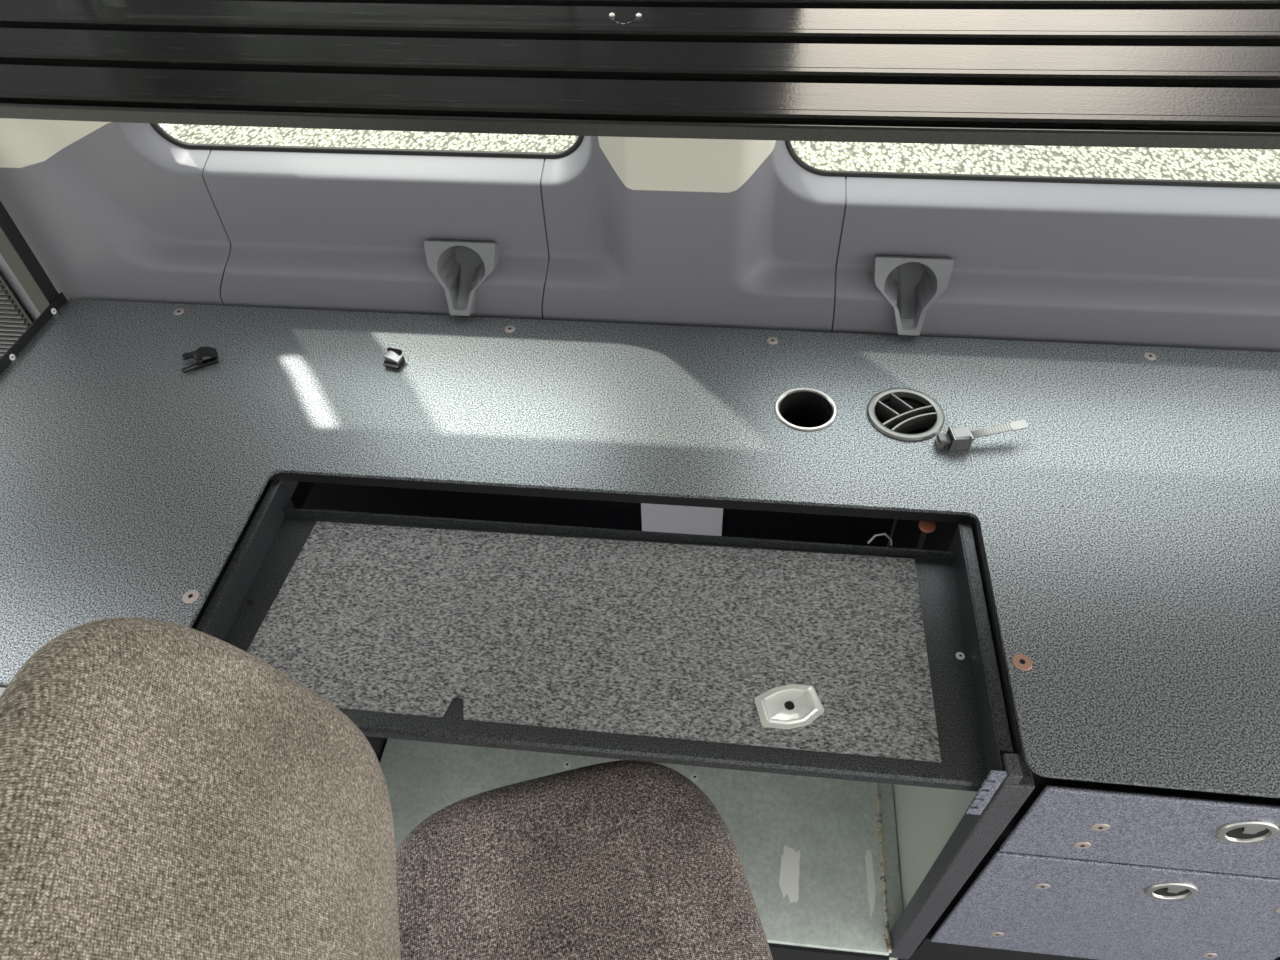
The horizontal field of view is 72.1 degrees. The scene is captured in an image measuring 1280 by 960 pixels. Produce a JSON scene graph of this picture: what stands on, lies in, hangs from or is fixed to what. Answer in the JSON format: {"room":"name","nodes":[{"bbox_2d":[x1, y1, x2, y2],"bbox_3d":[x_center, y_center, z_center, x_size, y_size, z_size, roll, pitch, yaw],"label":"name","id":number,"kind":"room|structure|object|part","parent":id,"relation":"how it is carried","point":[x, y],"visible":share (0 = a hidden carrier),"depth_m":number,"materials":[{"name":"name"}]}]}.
{"room":"camper van interior","nodes":[
{"label":"camper van interior","id":0,"kind":"room"},
{"bbox_2d":[0,687,5,696],"bbox_3d":[0.050,0.987,1.162,3.400,0.050,1.900,3,48,5],"label":"floor","id":1,"kind":"structure","parent":0,"point":[1,688],"depth_m":1.70,"materials":[{"name":"grey"}]},
{"bbox_2d":[291,482,427,762],"bbox_3d":[-0.418,0.262,1.343,0.020,0.684,0.588,3,48,5],"label":"panel","id":2,"kind":"object","parent":1,"relation":"on","point":[307,495],"visible":0.14,"depth_m":1.28,"materials":[{"name":"black"}]},
{"bbox_2d":[0,617,772,959],"bbox_3d":[-0.127,0.500,0.886,0.540,1.023,0.418,-11,48,-8],"label":"seats","id":3,"kind":"object","parent":1,"relation":"on","point":[168,791],"visible":1,"depth_m":0.67,"materials":[{"name":"brown fabric"}]},
{"bbox_3d":[-0.302,0.299,0.650,0.171,0.394,0.353,-11,48,-8],"label":"backrest","id":4,"kind":"part","parent":3,"relation":"part of","materials":[{"name":"brown fabric"}]},
{"bbox_3d":[-0.066,0.507,0.915,0.406,0.097,0.405,-11,48,-8],"label":"seat","id":5,"kind":"part","parent":3,"relation":"part of","materials":[{"name":"brown fabric"}]},
{"bbox_2d":[282,481,894,546],"bbox_3d":[-0.198,0.031,1.516,1.246,0.724,0.006,3,48,5],"label":"panel","id":6,"kind":"object","parent":1,"relation":"on","point":[834,529],"visible":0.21,"depth_m":1.51,"materials":[{"name":"black"}]},
{"bbox_2d":[380,738,891,959],"bbox_3d":[-0.027,0.565,1.387,0.779,0.188,0.313,3,48,5],"label":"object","id":7,"kind":"structure","parent":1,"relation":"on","point":[810,849],"depth_m":1.30,"materials":[{"name":"metal"}]},
{"bbox_2d":[641,503,722,535],"bbox_3d":[0.068,0.075,1.465,0.138,0.725,0.064,3,48,5],"label":"bracket","id":8,"kind":"object","parent":1,"relation":"on","point":[655,517],"visible":0.08,"depth_m":1.49,"materials":[{"name":"grey metal"}]},
{"bbox_2d":[878,519,1279,959],"bbox_3d":[0.584,0.294,1.216,0.471,0.730,0.600,3,48,5],"label":"base cabinet","id":9,"kind":"object","parent":1,"relation":"on","point":[1026,865],"visible":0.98,"depth_m":0.95,"materials":[{"name":"grey"}]},
{"bbox_2d":[0,299,1279,797],"bbox_3d":[0.234,0.043,1.002,2.218,0.065,0.604,3,48,5],"label":"desk","id":10,"kind":"object","parent":9,"relation":"on","point":[1127,538],"visible":0.98,"depth_m":1.04,"materials":[{"name":"grey"}]},
{"bbox_2d":[0,201,66,373],"bbox_3d":[-0.890,-0.177,0.935,0.031,0.448,0.605,3,48,5],"label":"support frame","id":11,"kind":"object","parent":10,"relation":"on","point":[14,249],"visible":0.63,"depth_m":1.22,"materials":[{"name":"black metal"}]},
{"bbox_3d":[-0.861,-0.389,1.125,0.027,0.446,0.024,3,48,5],"label":"post","id":12,"kind":"part","parent":11,"relation":"part of","materials":[{"name":"black metal"}]},
{"bbox_3d":[-0.884,-0.038,1.088,0.030,0.035,0.605,3,48,5],"label":"rail","id":13,"kind":"part","parent":11,"relation":"part of","materials":[{"name":"black metal"}]},
{"bbox_2d":[0,0,1279,149],"bbox_3d":[0.095,-0.377,0.765,2.600,0.032,0.274,3,48,5],"label":"window blind","id":14,"kind":"object","parent":11,"relation":"attached to","point":[1087,73],"visible":1,"depth_m":0.75,"materials":[{"name":"black"}]},
{"bbox_3d":[0.080,-0.277,0.674,2.600,0.032,0.004,3,48,5],"label":"edge rail","id":15,"kind":"part","parent":14,"relation":"part of","materials":[{"name":"black metal"}]},
{"bbox_2d":[181,346,218,372],"bbox_3d":[-0.589,-0.162,1.172,0.048,0.018,0.033,-21,50,-16],"label":"clip","id":16,"kind":"object","parent":10,"relation":"on","point":[204,351],"visible":1,"depth_m":1.17,"materials":[{"name":"black plastic"}]},
{"bbox_2d":[383,347,404,369],"bbox_3d":[-0.325,-0.159,1.157,0.023,0.018,0.022,12,49,13],"label":"clip","id":17,"kind":"object","parent":10,"relation":"on","point":[394,359],"visible":1,"depth_m":1.15,"materials":[{"name":"black"}]},
{"bbox_3d":[-0.324,-0.160,1.158,0.018,0.014,0.015,13,50,13],"label":"lever","id":18,"kind":"part","parent":17,"relation":"part of","materials":[{"name":"silver metal"}]},
{"bbox_3d":[0.233,0.033,0.993,2.210,0.018,0.596,3,48,5],"label":"under frame","id":19,"kind":"part","parent":10,"relation":"part of","materials":[{"name":"black"}]},
{"bbox_2d":[195,480,1012,791],"bbox_3d":[-0.047,0.148,0.961,0.808,0.094,0.326,3,48,5],"label":"frame","id":20,"kind":"object","parent":10,"relation":"in","point":[974,736],"visible":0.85,"depth_m":0.89,"materials":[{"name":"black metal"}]},
{"bbox_3d":[-0.446,0.124,0.970,0.011,0.052,0.288,3,48,5],"label":"slide rail","id":21,"kind":"part","parent":20,"relation":"part of","materials":[{"name":"black metal"}]},
{"bbox_2d":[247,521,940,761],"bbox_3d":[-0.058,0.156,0.939,0.712,0.003,0.238,3,48,5],"label":"rubber mat","id":22,"kind":"object","parent":20,"relation":"in","point":[665,640],"visible":0.96,"depth_m":0.93,"materials":[{"name":"grey rubber"}]},
{"bbox_2d":[755,684,823,728],"bbox_3d":[0.147,0.223,0.866,0.064,0.003,0.046,-9,48,-6],"label":"plate","id":23,"kind":"object","parent":22,"relation":"on","point":[790,706],"visible":1,"depth_m":0.87,"materials":[{"name":"silver metal"}]},
{"bbox_3d":[0.336,0.071,1.045,0.010,0.050,0.010,3,48,5],"label":"cap post","id":24,"kind":"part","parent":20,"relation":"part of","materials":[{"name":"black"}]},
{"bbox_3d":[0.344,0.172,0.895,0.014,0.052,0.288,3,48,5],"label":"slide rail","id":25,"kind":"part","parent":20,"relation":"part of","materials":[{"name":"black metal"}]},
{"bbox_2d":[867,388,944,441],"bbox_3d":[0.324,-0.063,1.091,0.092,0.060,0.092,3,48,5],"label":"air vent","id":26,"kind":"object","parent":10,"relation":"attached to","point":[893,414],"depth_m":1.08,"materials":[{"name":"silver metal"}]},
{"bbox_2d":[934,419,1028,450],"bbox_3d":[0.399,-0.051,1.027,0.104,0.024,0.024,-4,48,-1],"label":"strap buckle","id":27,"kind":"object","parent":10,"relation":"on","point":[956,438],"visible":1,"depth_m":1.02,"materials":[{"name":"plastic"}]},
{"bbox_3d":[0.373,-0.048,1.029,0.024,0.020,0.020,-4,48,-1],"label":"buckle frame","id":28,"kind":"part","parent":27,"relation":"part of","materials":[{"name":"silver metal"}]},
{"bbox_3d":[0.373,-0.055,1.022,0.021,0.004,0.016,-4,48,-1],"label":"buckle plate","id":29,"kind":"part","parent":27,"relation":"part of","materials":[{"name":"silver metal"}]},
{"bbox_3d":[0.347,0.450,0.997,0.028,0.589,0.026,3,48,5],"label":"post","id":30,"kind":"part","parent":9,"relation":"part of","materials":[{"name":"metal"}]},
{"bbox_3d":[0.566,0.504,1.009,0.387,0.320,0.004,3,48,5],"label":"drawer","id":31,"kind":"part","parent":9,"relation":"part of","materials":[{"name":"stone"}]},
{"bbox_3d":[0.559,0.339,0.827,0.387,0.156,0.004,3,48,5],"label":"drawer","id":32,"kind":"part","parent":9,"relation":"part of","materials":[{"name":"stone"}]},
{"bbox_2d":[0,122,1279,546],"bbox_3d":[0.283,-0.320,1.090,3.080,1.800,0.172,3,48,5],"label":"wall","id":33,"kind":"structure","parent":0,"point":[123,211],"depth_m":1.15,"materials":[{"name":"grey plastic"}]},
{"bbox_2d":[0,272,33,357],"bbox_3d":[-1.046,-0.240,1.349,0.250,0.225,0.010,3,48,5],"label":"air vent","id":34,"kind":"object","parent":33,"relation":"in","point":[15,320],"visible":0.35,"depth_m":1.33,"materials":[{"name":"silver metal"}]},
{"bbox_2d":[0,118,110,167],"bbox_3d":[-0.925,-0.487,1.092,0.647,0.189,0.062,-2,48,1],"label":"trim","id":35,"kind":"structure","parent":33,"relation":"attached to","point":[23,142],"depth_m":1.13,"materials":[{"name":"beige plastic"}]},
{"bbox_2d":[150,123,583,158],"bbox_3d":[-0.364,-0.607,0.939,0.589,0.567,0.047,3,48,5],"label":"window","id":36,"kind":"structure","parent":33,"relation":"in","point":[157,127],"depth_m":1.15,"materials":[{"name":"black rubber"}]},
{"bbox_2d":[424,239,498,315],"bbox_3d":[-0.240,-0.284,1.215,0.100,0.106,0.086,3,48,5],"label":"bracket","id":37,"kind":"object","parent":33,"relation":"attached to","point":[470,254],"visible":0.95,"depth_m":1.20,"materials":[{"name":"grey plastic"}]},
{"bbox_2d":[598,136,775,192],"bbox_3d":[0.057,-0.430,1.005,0.222,0.194,0.057,-2,48,1],"label":"trim","id":38,"kind":"structure","parent":33,"relation":"attached to","point":[641,163],"depth_m":1.04,"materials":[{"name":"beige plastic"}]},
{"bbox_2d":[872,255,953,335],"bbox_3d":[0.351,-0.248,1.159,0.100,0.106,0.086,3,48,5],"label":"bracket","id":39,"kind":"object","parent":33,"relation":"attached to","point":[907,271],"visible":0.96,"depth_m":1.15,"materials":[{"name":"grey plastic"}]},
{"bbox_2d":[785,141,1279,188],"bbox_3d":[0.651,-0.540,0.849,0.982,0.581,0.047,3,48,5],"label":"window","id":40,"kind":"structure","parent":33,"relation":"in","point":[1055,179],"depth_m":1.08,"materials":[{"name":"black rubber"}]},
{"label":"outside","id":41,"kind":"structure","parent":0,"visible":0},
{"bbox_2d":[159,124,1279,181],"bbox_3d":[0.275,-0.077,2.875,18.000,0.070,20.000,3,48,5],"label":"ground","id":42,"kind":"structure","parent":41,"point":[1246,165],"depth_m":4.08,"materials":[{"name":"grey gravel"}]}
]}

